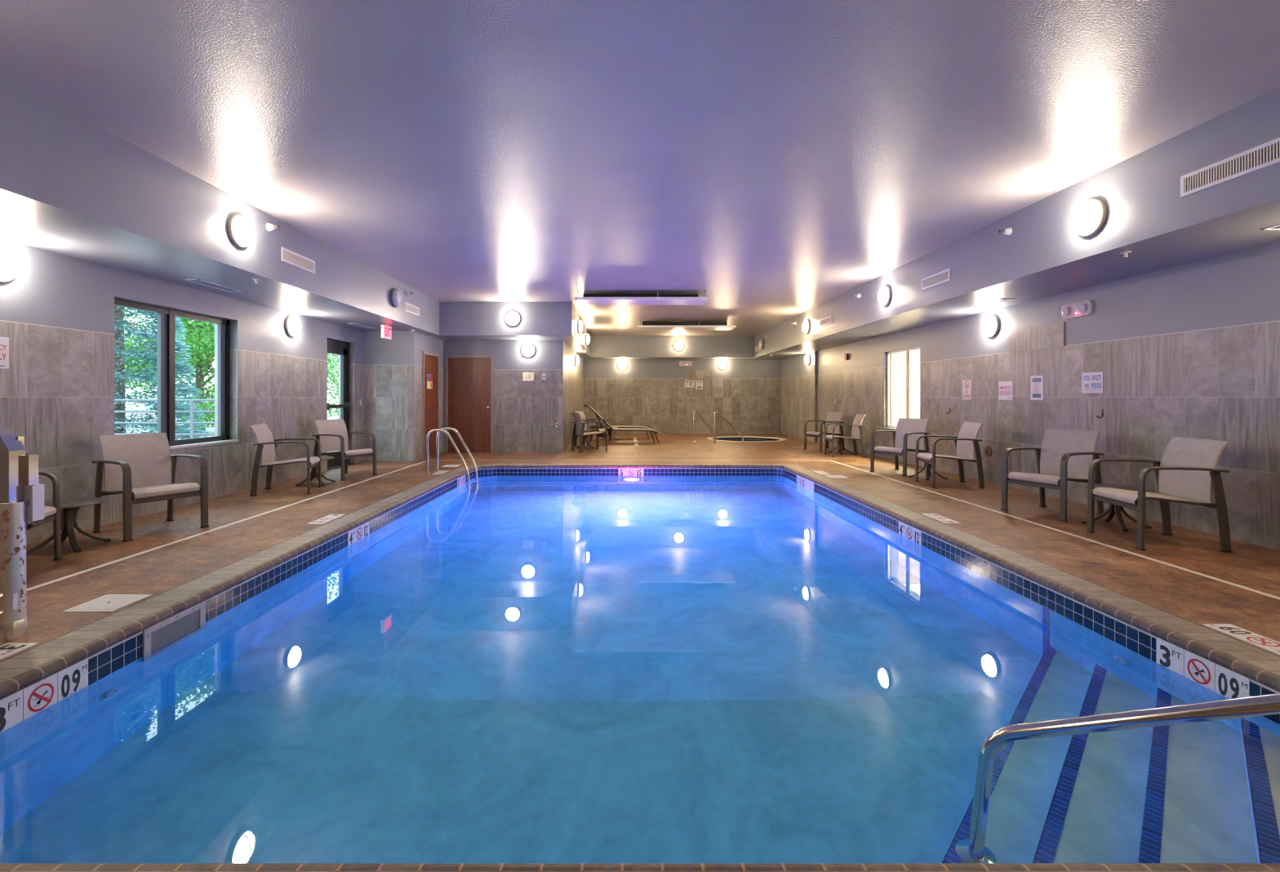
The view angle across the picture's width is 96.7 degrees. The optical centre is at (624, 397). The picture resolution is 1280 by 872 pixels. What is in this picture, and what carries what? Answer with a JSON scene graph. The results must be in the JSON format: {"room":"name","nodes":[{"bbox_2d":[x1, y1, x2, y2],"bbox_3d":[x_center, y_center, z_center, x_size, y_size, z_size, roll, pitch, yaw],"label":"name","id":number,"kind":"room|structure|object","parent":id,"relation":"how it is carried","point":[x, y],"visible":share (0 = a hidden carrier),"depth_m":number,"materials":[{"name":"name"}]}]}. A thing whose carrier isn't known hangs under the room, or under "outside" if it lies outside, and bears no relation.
{"room":"indoor swimming pool","nodes":[
{"label":"indoor swimming pool","id":0,"kind":"room"},
{"bbox_2d":[0,238,364,543],"bbox_3d":[-5.190,-0.460,4.425,0.300,3.400,13.650,0,0,0],"label":"wall","id":1,"kind":"structure","parent":0,"point":[57,315],"depth_m":5.58,"materials":[{"name":"grey tile"}]},
{"bbox_2d":[0,336,8,368],"bbox_3d":[-5.038,-0.360,4.510,0.005,0.255,0.290,0,0,0],"label":"wall sign","id":2,"kind":"object","parent":1,"relation":"attached to","point":[4,341],"visible":1,"depth_m":4.62,"materials":[{"name":"plastic"}]},
{"bbox_2d":[0,242,22,282],"bbox_3d":[-4.979,-1.080,4.550,0.123,0.316,0.316,0,0,0],"label":"light","id":3,"kind":"object","parent":1,"relation":"attached to","point":[11,265],"visible":1,"depth_m":4.57,"materials":[{"name":"white glass"}]},
{"bbox_2d":[114,297,238,448],"bbox_3d":[-5.119,-0.212,6.515,0.182,1.576,1.790,0,0,0],"label":"window","id":4,"kind":"structure","parent":1,"relation":"in","point":[166,317],"depth_m":6.48,"materials":[{"name":"brown metal"}]},
{"bbox_2d":[284,315,302,336],"bbox_3d":[-4.979,-1.070,8.590,0.123,0.316,0.316,0,0,0],"label":"light","id":5,"kind":"object","parent":1,"relation":"attached to","point":[292,324],"visible":1,"depth_m":8.51,"materials":[{"name":"white glass"}]},
{"bbox_2d":[327,338,352,470],"bbox_3d":[-5.190,0.140,10.130,0.300,2.300,0.980,0,0,0],"label":"door","id":6,"kind":"structure","parent":1,"relation":"in","point":[335,347],"depth_m":10.42,"materials":[{"name":"brown metal"}]},
{"bbox_2d":[0,75,426,330],"bbox_3d":[-4.435,-1.625,4.300,1.210,0.690,13.400,0,0,0],"label":"soffit","id":7,"kind":"structure","parent":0,"point":[70,186],"depth_m":4.81,"materials":[{"name":"paint"}]},
{"bbox_2d":[183,279,242,291],"bbox_3d":[-4.700,-1.277,6.520,0.170,0.006,0.700,0,0,0],"label":"ceiling vent","id":8,"kind":"object","parent":7,"relation":"in","point":[206,283],"visible":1,"depth_m":6.49,"materials":[{"name":"grey metal"}]},
{"bbox_2d":[227,214,255,247],"bbox_3d":[-3.768,-1.645,5.640,0.123,0.316,0.316,0,0,0],"label":"light","id":9,"kind":"object","parent":7,"relation":"attached to","point":[241,231],"visible":1,"depth_m":5.57,"materials":[{"name":"white glass"}]},
{"bbox_2d":[266,222,279,231],"bbox_3d":[-3.775,-1.830,6.120,0.110,0.089,0.090,0,0,0],"label":"sprinkler","id":10,"kind":"object","parent":7,"relation":"attached to","point":[269,227],"visible":1,"depth_m":6.10,"materials":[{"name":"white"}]},
{"bbox_2d":[281,246,315,273],"bbox_3d":[-3.826,-1.600,6.690,0.008,0.155,0.680,0,0,0],"label":"ceiling vent","id":11,"kind":"object","parent":7,"relation":"in","point":[288,256],"visible":1,"depth_m":6.66,"materials":[{"name":"white metal"}]},
{"bbox_2d":[381,324,391,339],"bbox_3d":[-4.204,-1.155,10.040,0.062,0.250,0.310,0,0,0],"label":"exit sign","id":12,"kind":"object","parent":7,"relation":"hanging from","point":[386,331],"visible":1,"depth_m":9.98,"materials":[{"name":"white plastic"}]},
{"bbox_2d":[390,288,402,307],"bbox_3d":[-3.768,-1.645,9.440,0.123,0.316,0.316,0,0,0],"label":"light","id":13,"kind":"object","parent":7,"relation":"attached to","point":[396,298],"visible":1,"depth_m":9.35,"materials":[{"name":"white glass"}]},
{"bbox_2d":[404,302,419,315],"bbox_3d":[-3.826,-1.585,10.260,0.008,0.155,0.680,0,0,0],"label":"ceiling vent","id":14,"kind":"object","parent":7,"relation":"in","point":[411,308],"visible":1,"depth_m":10.23,"materials":[{"name":"white metal"}]},
{"bbox_2d":[364,330,443,461],"bbox_3d":[-4.555,-0.060,11.885,0.970,2.600,1.770,0,0,0],"label":"wall","id":15,"kind":"structure","parent":0,"point":[393,367],"depth_m":11.00,"materials":[{"name":"grey tile"}]},
{"bbox_2d":[422,351,439,458],"bbox_3d":[-4.101,0.165,11.950,0.179,2.190,0.980,0,0,0],"label":"door","id":16,"kind":"structure","parent":15,"relation":"in","point":[430,360],"depth_m":11.95,"materials":[{"name":"wood"}]},
{"bbox_2d":[426,373,432,388],"bbox_3d":[-4.069,-0.327,11.885,0.006,0.300,0.320,0,0,0],"label":"sign","id":17,"kind":"object","parent":16,"relation":"attached to","point":[429,377],"visible":1,"depth_m":11.88,"materials":[{"name":"multicoloured paper"}]},
{"bbox_2d":[414,295,439,335],"bbox_3d":[-3.950,-1.625,11.380,0.240,0.690,0.760,0,0,0],"label":"ceiling","id":18,"kind":"structure","parent":0,"point":[432,304],"depth_m":11.33,"materials":[{"name":"paint"}]},
{"bbox_2d":[430,302,576,340],"bbox_3d":[-2.580,-1.625,12.265,2.980,0.690,1.010,0,0,0],"label":"ceiling","id":19,"kind":"structure","parent":0,"point":[458,321],"depth_m":11.76,"materials":[{"name":"paint"}]},
{"bbox_2d":[504,311,519,326],"bbox_3d":[-2.310,-1.620,11.698,0.316,0.316,0.123,0,0,0],"label":"light","id":20,"kind":"object","parent":19,"relation":"attached to","point":[512,318],"visible":1,"depth_m":11.67,"materials":[{"name":"white glass"}]},
{"bbox_2d":[443,340,564,452],"bbox_3d":[-2.840,-0.060,12.860,2.920,2.600,0.180,0,0,0],"label":"wall","id":21,"kind":"structure","parent":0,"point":[526,414],"depth_m":12.77,"materials":[{"name":"grey tile"}]},
{"bbox_2d":[444,355,493,452],"bbox_3d":[-3.480,0.160,12.800,1.080,2.200,0.179,0,0,0],"label":"door","id":22,"kind":"structure","parent":21,"relation":"attached to","point":[468,379],"depth_m":12.78,"materials":[{"name":"wood"}]},
{"bbox_2d":[520,342,535,357],"bbox_3d":[-2.160,-1.050,12.709,0.316,0.316,0.123,0,0,0],"label":"light","id":23,"kind":"object","parent":21,"relation":"attached to","point":[527,349],"visible":1,"depth_m":12.68,"materials":[{"name":"white glass"}]},
{"bbox_2d":[522,372,533,381],"bbox_3d":[-2.155,-0.460,12.750,0.250,0.190,0.040,0,0,0],"label":"sign","id":24,"kind":"object","parent":21,"relation":"attached to","point":[526,376],"visible":1,"depth_m":12.74,"materials":[{"name":"metal"}]},
{"bbox_2d":[564,341,583,451],"bbox_3d":[-1.490,-0.460,16.025,0.220,3.400,6.150,0,0,0],"label":"wall","id":25,"kind":"structure","parent":0,"point":[573,375],"depth_m":14.66,"materials":[{"name":"beige tile"}]},
{"bbox_2d":[564,311,590,356],"bbox_3d":[-1.235,-1.625,15.485,0.290,0.690,5.430,0,0,0],"label":"ceiling","id":26,"kind":"structure","parent":0,"point":[579,345],"depth_m":14.89,"materials":[{"name":"paint"}]},
{"bbox_2d":[577,320,582,333],"bbox_3d":[-1.028,-1.640,13.250,0.123,0.316,0.316,0,0,0],"label":"light","id":27,"kind":"object","parent":26,"relation":"attached to","point":[580,326],"visible":1,"depth_m":13.14,"materials":[{"name":"white glass"}]},
{"bbox_2d":[0,0,1279,335],"bbox_3d":[0.140,-2.065,8.350,10.960,0.190,21.900,0,0,0],"label":"ceiling","id":28,"kind":"structure","parent":0,"point":[776,160],"depth_m":4.00,"materials":[{"name":"paint"}]},
{"bbox_2d":[574,289,707,305],"bbox_3d":[0.310,-1.878,10.740,2.440,0.176,0.620,0,0,0],"label":"ceiling panel","id":29,"kind":"object","parent":28,"relation":"hanging from","point":[657,299],"visible":1,"depth_m":10.76,"materials":[{"name":"white paint"}]},
{"bbox_2d":[637,318,736,330],"bbox_3d":[1.560,-1.855,14.525,2.440,0.221,0.650,0,0,0],"label":"ceiling panel","id":30,"kind":"object","parent":28,"relation":"hanging from","point":[646,326],"visible":1,"depth_m":14.76,"materials":[{"name":"white paint"}]},
{"bbox_2d":[0,434,1279,661],"bbox_3d":[0.140,1.240,8.350,10.360,0.001,21.500,0,0,0],"label":"floor","id":31,"kind":"structure","parent":0,"point":[1197,598],"depth_m":5.20,"materials":[{"name":"brown tile"}]},
{"bbox_2d":[0,642,38,659],"bbox_3d":[-3.020,1.236,2.630,0.150,0.007,0.454,0,0,0],"label":"depth marker","id":32,"kind":"object","parent":31,"relation":"on","point":[6,650],"visible":1,"depth_m":2.80,"materials":[{"name":"white tile"}]},
{"bbox_2d":[0,423,44,642],"bbox_3d":[-3.296,0.613,2.898,0.462,1.254,0.191,0,0,-11],"label":"lift","id":33,"kind":"object","parent":31,"relation":"on","point":[21,495],"visible":1,"depth_m":2.91,"materials":[{"name":"white metal"}]},
{"bbox_2d":[26,471,62,560],"bbox_3d":[-4.507,0.798,3.947,0.682,0.888,0.652,0,0,-24],"label":"armchair","id":34,"kind":"object","parent":31,"relation":"on","point":[51,513],"visible":0.48,"depth_m":4.32,"materials":[{"name":"brown metal"}]},
{"bbox_2d":[26,497,110,554],"bbox_3d":[-4.585,1.052,4.690,0.474,0.375,0.474,0,0,-12],"label":"side table","id":35,"kind":"object","parent":31,"relation":"on","point":[68,515],"visible":0.69,"depth_m":4.66,"materials":[{"name":"brown metal"}]},
{"bbox_2d":[62,594,151,612],"bbox_3d":[-3.100,1.236,3.420,0.280,0.009,0.280,0,0,0],"label":"lid","id":36,"kind":"object","parent":31,"relation":"on","point":[108,602],"visible":1,"depth_m":3.40,"materials":[{"name":"white plastic"}]},
{"bbox_2d":[91,432,208,542],"bbox_3d":[-4.427,0.798,5.314,0.682,0.888,0.652,0,0,28],"label":"armchair","id":37,"kind":"object","parent":31,"relation":"on","point":[136,460],"visible":1,"depth_m":5.35,"materials":[{"name":"beige fabric"}]},
{"bbox_2d":[249,423,321,496],"bbox_3d":[-4.433,0.798,7.478,0.682,0.888,0.652,0,0,-16],"label":"armchair","id":38,"kind":"object","parent":31,"relation":"on","point":[266,448],"visible":1,"depth_m":7.32,"materials":[{"name":"beige fabric"}]},
{"bbox_2d":[295,456,334,485],"bbox_3d":[-4.420,1.052,8.140,0.474,0.375,0.474,0,0,-5],"label":"side table","id":39,"kind":"object","parent":31,"relation":"on","point":[314,470],"visible":0.47,"depth_m":8.10,"materials":[{"name":"black metal"}]},
{"bbox_2d":[306,514,345,524],"bbox_3d":[-3.020,1.236,5.770,0.150,0.007,0.454,0,0,0],"label":"depth marker","id":40,"kind":"object","parent":31,"relation":"on","point":[327,518],"visible":1,"depth_m":5.73,"materials":[{"name":"white tile"}]},
{"bbox_2d":[312,418,377,480],"bbox_3d":[-4.382,0.798,8.893,0.682,0.888,0.652,0,0,23],"label":"armchair","id":41,"kind":"object","parent":31,"relation":"on","point":[333,436],"visible":0.89,"depth_m":8.91,"materials":[{"name":"beige fabric"}]},
{"bbox_2d":[424,426,478,485],"bbox_3d":[-2.839,1.349,9.400,0.758,1.683,0.594,0,0,0],"label":"pool ladder","id":42,"kind":"object","parent":31,"relation":"on","point":[442,429],"visible":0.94,"depth_m":9.15,"materials":[{"name":"metal"}]},
{"bbox_2d":[571,412,607,452],"bbox_3d":[-0.827,0.798,13.177,0.682,0.888,0.652,0,0,-23],"label":"armchair","id":43,"kind":"object","parent":31,"relation":"on","point":[579,425],"visible":1,"depth_m":13.08,"materials":[{"name":"beige fabric"}]},
{"bbox_2d":[573,410,607,447],"bbox_3d":[-0.867,0.798,14.552,0.682,0.888,0.652,0,0,18],"label":"armchair","id":44,"kind":"object","parent":31,"relation":"on","point":[581,412],"visible":0.54,"depth_m":14.59,"materials":[{"name":"beige fabric"}]},
{"bbox_2d":[584,404,653,439],"bbox_3d":[-0.166,0.735,17.000,2.032,1.020,0.628,0,0,0],"label":"chaise lounge","id":45,"kind":"object","parent":31,"relation":"on","point":[618,426],"visible":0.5,"depth_m":16.75,"materials":[{"name":"brown metal"}]},
{"bbox_2d":[584,404,659,443],"bbox_3d":[-0.066,0.735,15.650,2.032,1.020,0.628,0,0,0],"label":"chaise lounge","id":46,"kind":"object","parent":31,"relation":"on","point":[597,414],"visible":0.91,"depth_m":15.34,"materials":[{"name":"fabric"}]},
{"bbox_2d":[26,460,1279,599],"bbox_3d":[0.095,1.239,4.423,7.920,0.001,13.545,0,0,0],"label":"safety line","id":47,"kind":"object","parent":31,"relation":"on","point":[214,529],"visible":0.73,"depth_m":4.82,"materials":[{"name":"white paint"}]},
{"bbox_2d":[692,410,716,441],"bbox_3d":[2.286,0.958,16.269,0.090,1.165,1.189,0,0,40],"label":"rail","id":48,"kind":"object","parent":31,"relation":"on","point":[694,411],"visible":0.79,"depth_m":15.85,"materials":[{"name":"metal"}]},
{"bbox_2d":[713,411,743,444],"bbox_3d":[2.868,0.958,15.584,1.366,1.165,0.090,0,0,-43],"label":"rail","id":49,"kind":"object","parent":31,"relation":"on","point":[715,412],"visible":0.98,"depth_m":15.14,"materials":[{"name":"metal"}]},
{"bbox_2d":[706,435,786,441],"bbox_3d":[3.620,1.737,16.950,2.321,1.006,2.321,0,0,0],"label":"basin","id":50,"kind":"object","parent":31,"relation":"in","point":[732,438],"visible":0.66,"depth_m":17.81,"materials":[{"name":"paint"}]},
{"bbox_2d":[804,411,844,451],"bbox_3d":[4.727,0.798,13.452,0.682,0.888,0.652,0,0,-18],"label":"armchair","id":51,"kind":"object","parent":31,"relation":"on","point":[832,417],"visible":0.88,"depth_m":13.43,"materials":[{"name":"beige fabric"}]},
{"bbox_2d":[827,435,853,453],"bbox_3d":[4.780,1.052,12.620,0.474,0.375,0.474,0,0,-30],"label":"side table","id":52,"kind":"object","parent":31,"relation":"on","point":[840,442],"visible":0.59,"depth_m":12.57,"materials":[{"name":"brown metal"}]},
{"bbox_2d":[824,413,866,457],"bbox_3d":[4.648,0.798,11.999,0.682,0.888,0.652,0,0,5],"label":"armchair","id":53,"kind":"object","parent":31,"relation":"on","point":[857,433],"visible":1,"depth_m":11.89,"materials":[{"name":"beige fabric"}]},
{"bbox_2d":[870,417,931,475],"bbox_3d":[4.547,0.798,9.364,0.682,0.888,0.652,0,0,-29],"label":"armchair","id":54,"kind":"object","parent":31,"relation":"on","point":[906,433],"visible":0.96,"depth_m":9.41,"materials":[{"name":"beige fabric"}]},
{"bbox_2d":[908,452,947,479],"bbox_3d":[4.640,1.052,8.700,0.474,0.375,0.474,0,0,-15],"label":"side table","id":55,"kind":"object","parent":31,"relation":"on","point":[927,474],"visible":0.47,"depth_m":8.65,"materials":[{"name":"black metal"}]},
{"bbox_2d":[920,513,960,523],"bbox_3d":[3.222,1.236,5.810,0.150,0.007,0.454,0,0,0],"label":"depth marker","id":56,"kind":"object","parent":31,"relation":"on","point":[939,517],"visible":1,"depth_m":5.77,"materials":[{"name":"white tile"}]},
{"bbox_2d":[914,421,985,488],"bbox_3d":[4.598,0.798,8.069,0.682,0.888,0.652,0,0,7],"label":"armchair","id":57,"kind":"object","parent":31,"relation":"on","point":[966,444],"visible":1,"depth_m":7.96,"materials":[{"name":"beige fabric"}]},
{"bbox_2d":[1000,428,1104,522],"bbox_3d":[4.567,0.798,6.073,0.682,0.888,0.652,0,0,-22],"label":"armchair","id":58,"kind":"object","parent":31,"relation":"on","point":[1067,454],"visible":0.88,"depth_m":6.08,"materials":[{"name":"beige fabric"}]},
{"bbox_2d":[1080,483,1151,531],"bbox_3d":[4.730,1.052,5.480,0.474,0.375,0.474,0,0,-20],"label":"side table","id":59,"kind":"object","parent":31,"relation":"on","point":[1114,509],"visible":0.58,"depth_m":5.48,"materials":[{"name":"black metal"}]},
{"bbox_2d":[1086,436,1233,552],"bbox_3d":[4.553,0.798,4.879,0.682,0.888,0.652,0,0,7],"label":"armchair","id":60,"kind":"object","parent":31,"relation":"on","point":[1186,468],"visible":1,"depth_m":4.78,"materials":[{"name":"beige fabric"}]},
{"bbox_2d":[1202,623,1279,655],"bbox_3d":[3.222,1.236,2.870,0.150,0.007,0.454,0,0,0],"label":"depth marker","id":61,"kind":"object","parent":31,"relation":"on","point":[1266,643],"visible":1,"depth_m":2.94,"materials":[{"name":"white tile"}]},
{"bbox_2d":[0,467,1279,723],"bbox_3d":[0.102,2.131,5.923,5.525,1.685,8.814,0,0,0],"label":"pool tile border","id":62,"kind":"object","parent":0,"point":[100,664],"visible":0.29,"depth_m":4.31,"materials":[{"name":"tile"}]},
{"bbox_2d":[0,657,88,732],"bbox_3d":[-2.654,1.364,2.586,0.007,0.150,0.454,0,0,0],"label":"depth marker","id":63,"kind":"object","parent":62,"relation":"attached to","point":[24,703],"visible":0.97,"depth_m":2.59,"materials":[{"name":"white tile"}]},
{"bbox_2d":[142,600,205,655],"bbox_3d":[-2.650,1.403,3.365,0.012,0.240,0.460,0,0,0],"label":"skimmer","id":64,"kind":"object","parent":62,"relation":"attached to","point":[157,635],"visible":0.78,"depth_m":3.34,"materials":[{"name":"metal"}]},
{"bbox_2d":[347,520,369,545],"bbox_3d":[-2.654,1.364,5.690,0.007,0.150,0.454,0,0,0],"label":"depth marker","id":65,"kind":"object","parent":62,"relation":"attached to","point":[360,531],"visible":0.95,"depth_m":5.67,"materials":[{"name":"white tile"}]},
{"bbox_2d":[457,474,465,486],"bbox_3d":[-2.654,1.364,9.250,0.007,0.150,0.454,0,0,0],"label":"depth marker","id":66,"kind":"object","parent":62,"relation":"attached to","point":[460,480],"visible":1,"depth_m":9.21,"materials":[{"name":"white tile"}]},
{"bbox_2d":[618,467,644,475],"bbox_3d":[0.120,1.364,10.324,0.454,0.150,0.007,0,0,0],"label":"depth marker","id":67,"kind":"object","parent":62,"relation":"attached to","point":[622,471],"visible":0.95,"depth_m":10.32,"materials":[{"name":"white tile"}]},
{"bbox_2d":[0,475,1279,862],"bbox_3d":[0.103,1.423,5.923,5.537,0.001,8.826,0,0,0],"label":"pool water","id":68,"kind":"object","parent":62,"relation":"in","point":[504,668],"visible":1,"depth_m":2.50,"materials":[{"name":"blue liquid"}]},
{"bbox_2d":[0,463,1279,871],"bbox_3d":[0.102,1.265,5.923,6.065,0.062,9.354,0,0,0],"label":"pool coping","id":69,"kind":"object","parent":62,"relation":"on","point":[21,670],"visible":0.98,"depth_m":3.10,"materials":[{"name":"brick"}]},
{"bbox_2d":[796,475,804,486],"bbox_3d":[2.859,1.364,9.230,0.007,0.150,0.454,0,0,0],"label":"depth marker","id":70,"kind":"object","parent":62,"relation":"attached to","point":[800,480],"visible":0.95,"depth_m":9.20,"materials":[{"name":"white tile"}]},
{"bbox_2d":[804,478,814,491],"bbox_3d":[2.855,1.403,8.780,0.012,0.240,0.420,0,0,0],"label":"skimmer","id":71,"kind":"object","parent":62,"relation":"attached to","point":[809,484],"visible":0.73,"depth_m":8.75,"materials":[{"name":"white plastic"}]},
{"bbox_2d":[898,520,921,544],"bbox_3d":[2.859,1.364,5.705,0.007,0.150,0.454,0,0,0],"label":"depth marker","id":72,"kind":"object","parent":62,"relation":"attached to","point":[907,531],"visible":0.94,"depth_m":5.68,"materials":[{"name":"white tile"}]},
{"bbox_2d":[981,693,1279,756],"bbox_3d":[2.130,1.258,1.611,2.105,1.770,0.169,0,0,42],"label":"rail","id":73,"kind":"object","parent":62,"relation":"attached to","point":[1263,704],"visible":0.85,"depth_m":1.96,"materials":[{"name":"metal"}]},
{"bbox_2d":[1155,636,1249,698],"bbox_3d":[2.859,1.364,2.830,0.007,0.150,0.454,0,0,0],"label":"depth marker","id":74,"kind":"object","parent":62,"relation":"attached to","point":[1227,682],"visible":0.97,"depth_m":2.81,"materials":[{"name":"white tile"}]},
{"bbox_2d":[583,359,781,434],"bbox_3d":[2.010,-0.460,19.200,7.220,3.400,0.200,0,0,0],"label":"wall","id":75,"kind":"structure","parent":0,"point":[654,394],"depth_m":19.10,"materials":[{"name":"grey tile"}]},
{"bbox_2d":[617,360,626,370],"bbox_3d":[-0.070,-1.050,19.038,0.316,0.316,0.123,0,0,0],"label":"light","id":76,"kind":"object","parent":75,"relation":"attached to","point":[622,365],"visible":1,"depth_m":19.01,"materials":[{"name":"white glass"}]},
{"bbox_2d":[685,369,713,378],"bbox_3d":[2.505,-0.763,19.094,0.930,0.286,0.012,0,0,0],"label":"trim","id":77,"kind":"structure","parent":75,"relation":"attached to","point":[690,374],"depth_m":19.09,"materials":[{"name":"wood"}]},
{"bbox_2d":[718,360,727,369],"bbox_3d":[3.290,-1.080,19.038,0.316,0.316,0.123,0,0,0],"label":"light","id":78,"kind":"object","parent":75,"relation":"attached to","point":[722,364],"visible":1,"depth_m":19.01,"materials":[{"name":"white glass"}]},
{"bbox_2d":[581,86,1279,359],"bbox_3d":[1.970,-1.615,8.350,6.700,0.710,21.500,0,0,0],"label":"soffit","id":79,"kind":"structure","parent":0,"point":[1042,256],"depth_m":5.53,"materials":[{"name":"paint"}]},
{"bbox_2d":[673,340,684,351],"bbox_3d":[1.730,-1.640,18.139,0.316,0.316,0.123,0,0,0],"label":"light","id":80,"kind":"object","parent":79,"relation":"attached to","point":[678,345],"visible":1,"depth_m":18.11,"materials":[{"name":"white glass"}]},
{"bbox_2d":[801,319,810,333],"bbox_3d":[4.098,-1.600,12.900,0.123,0.316,0.316,0,0,0],"label":"light","id":81,"kind":"object","parent":79,"relation":"attached to","point":[806,324],"visible":1,"depth_m":12.81,"materials":[{"name":"white glass"}]},
{"bbox_2d":[819,315,831,327],"bbox_3d":[4.156,-1.565,11.780,0.008,0.155,0.680,0,0,0],"label":"ceiling vent","id":82,"kind":"object","parent":79,"relation":"in","point":[828,320],"visible":1,"depth_m":11.75,"materials":[{"name":"white metal"}]},
{"bbox_2d":[877,285,891,306],"bbox_3d":[4.098,-1.605,9.020,0.123,0.316,0.316,0,0,0],"label":"light","id":83,"kind":"object","parent":79,"relation":"attached to","point":[884,295],"visible":1,"depth_m":8.94,"materials":[{"name":"white glass"}]},
{"bbox_2d":[921,267,950,290],"bbox_3d":[4.156,-1.570,7.610,0.008,0.155,0.680,0,0,0],"label":"ceiling vent","id":84,"kind":"object","parent":79,"relation":"in","point":[944,276],"visible":1,"depth_m":7.59,"materials":[{"name":"white metal"}]},
{"bbox_2d":[970,297,1015,306],"bbox_3d":[4.900,-1.257,7.600,0.170,0.006,0.700,0,0,0],"label":"ceiling vent","id":85,"kind":"object","parent":79,"relation":"in","point":[1002,299],"visible":1,"depth_m":7.55,"materials":[{"name":"white metal"}]},
{"bbox_2d":[998,226,1012,235],"bbox_3d":[4.105,-1.790,6.150,0.110,0.089,0.090,0,0,0],"label":"sprinkler","id":86,"kind":"object","parent":79,"relation":"attached to","point":[1007,231],"visible":1,"depth_m":6.13,"materials":[{"name":"metal"}]},
{"bbox_2d":[1070,199,1106,235],"bbox_3d":[4.098,-1.595,5.060,0.123,0.316,0.316,0,0,0],"label":"light","id":87,"kind":"object","parent":79,"relation":"attached to","point":[1089,217],"visible":1,"depth_m":4.99,"materials":[{"name":"white glass"}]},
{"bbox_2d":[1180,137,1279,197],"bbox_3d":[4.156,-1.570,3.910,0.008,0.155,0.680,0,0,0],"label":"ceiling vent","id":88,"kind":"object","parent":79,"relation":"in","point":[1268,153],"visible":1,"depth_m":3.89,"materials":[{"name":"white metal"}]},
{"bbox_2d":[781,241,1279,549],"bbox_3d":[5.435,-0.460,8.350,0.370,3.400,21.500,0,0,0],"label":"wall","id":89,"kind":"structure","parent":0,"point":[1191,350],"depth_m":6.12,"materials":[{"name":"grey tile"}]},
{"bbox_2d":[886,346,919,428],"bbox_3d":[5.400,-0.149,10.960,0.060,1.538,1.420,0,0,0],"label":"window","id":90,"kind":"structure","parent":89,"relation":"in","point":[908,351],"depth_m":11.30,"materials":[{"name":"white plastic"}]},
{"bbox_2d":[962,379,971,399],"bbox_3d":[5.317,-0.115,8.840,0.005,0.300,0.210,0,0,0],"label":"wall sign","id":91,"kind":"object","parent":89,"relation":"attached to","point":[966,384],"visible":1,"depth_m":8.84,"materials":[{"name":"paper"}]},
{"bbox_2d":[981,315,999,337],"bbox_3d":[5.258,-1.025,8.220,0.123,0.316,0.316,0,0,0],"label":"light","id":92,"kind":"object","parent":89,"relation":"attached to","point":[990,326],"visible":1,"depth_m":8.14,"materials":[{"name":"white glass"}]},
{"bbox_2d":[998,381,1013,399],"bbox_3d":[5.318,-0.090,7.940,0.005,0.255,0.290,0,0,0],"label":"wall sign","id":93,"kind":"object","parent":89,"relation":"attached to","point":[1005,388],"visible":1,"depth_m":7.93,"materials":[{"name":"paper"}]},
{"bbox_2d":[1009,323,1062,351],"bbox_3d":[5.314,-0.759,7.360,0.012,0.279,0.960,0,0,0],"label":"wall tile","id":94,"kind":"structure","parent":89,"relation":"attached to","point":[1050,335],"depth_m":7.32,"materials":[{"name":"tile"}]},
{"bbox_2d":[1030,375,1043,399],"bbox_3d":[5.317,-0.120,7.340,0.006,0.315,0.225,0,0,0],"label":"wall sign","id":95,"kind":"object","parent":89,"relation":"attached to","point":[1036,381],"visible":1,"depth_m":7.34,"materials":[{"name":"paper"}]},
{"bbox_2d":[1059,300,1093,319],"bbox_3d":[5.277,-1.025,6.680,0.085,0.170,0.430,0,0,0],"label":"emergency light","id":96,"kind":"object","parent":89,"relation":"attached to","point":[1084,308],"visible":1,"depth_m":6.65,"materials":[{"name":"white plastic"}]},
{"bbox_2d":[1081,371,1102,392],"bbox_3d":[5.318,-0.165,6.470,0.005,0.235,0.290,0,0,0],"label":"wall sign","id":97,"kind":"object","parent":89,"relation":"attached to","point":[1091,382],"visible":1,"depth_m":6.46,"materials":[{"name":"paper"}]},
{"label":"outside","id":98,"kind":"structure","parent":0,"visible":0},
{"bbox_2d":[125,409,338,452],"bbox_3d":[-32.670,1.345,15.000,54.660,0.090,90.000,0,0,0],"label":"ground","id":99,"kind":"structure","parent":98,"point":[210,429],"depth_m":25.12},
{"bbox_2d":[114,305,211,439],"bbox_3d":[-12.004,-3.172,13.498,3.715,9.356,3.667,0,0,-36],"label":"spruce tree","id":100,"kind":"object","parent":99,"relation":"on","point":[120,375],"visible":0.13,"depth_m":13.48,"materials":[{"name":"green plant"}]},
{"bbox_2d":[114,399,214,438],"bbox_3d":[-10.350,0.669,11.000,9.100,1.262,0.044,0,0,0],"label":"railing","id":101,"kind":"object","parent":99,"relation":"on","point":[192,411],"visible":0.08,"depth_m":10.98,"materials":[{"name":"white metal"}]},
{"bbox_2d":[124,308,204,408],"bbox_3d":[-27.436,-6.910,30.261,15.009,16.420,15.156,0,0,-14],"label":"maple tree","id":102,"kind":"object","parent":99,"relation":"on","point":[131,309],"visible":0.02,"depth_m":28.88,"materials":[{"name":"green plant"}]},
{"bbox_2d":[124,309,338,430],"bbox_3d":[-15.434,-3.666,21.479,10.365,9.932,10.453,0,0,-16],"label":"maple tree","id":103,"kind":"object","parent":99,"relation":"on","point":[202,341],"visible":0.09,"depth_m":19.72,"materials":[{"name":"green plant"}]},
{"bbox_2d":[327,353,338,417],"bbox_3d":[-15.137,-3.489,30.575,10.394,9.579,10.778,0,0,-27],"label":"maple tree","id":104,"kind":"object","parent":99,"relation":"on","point":[330,380],"visible":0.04,"depth_m":29.85,"materials":[{"name":"green plant"}]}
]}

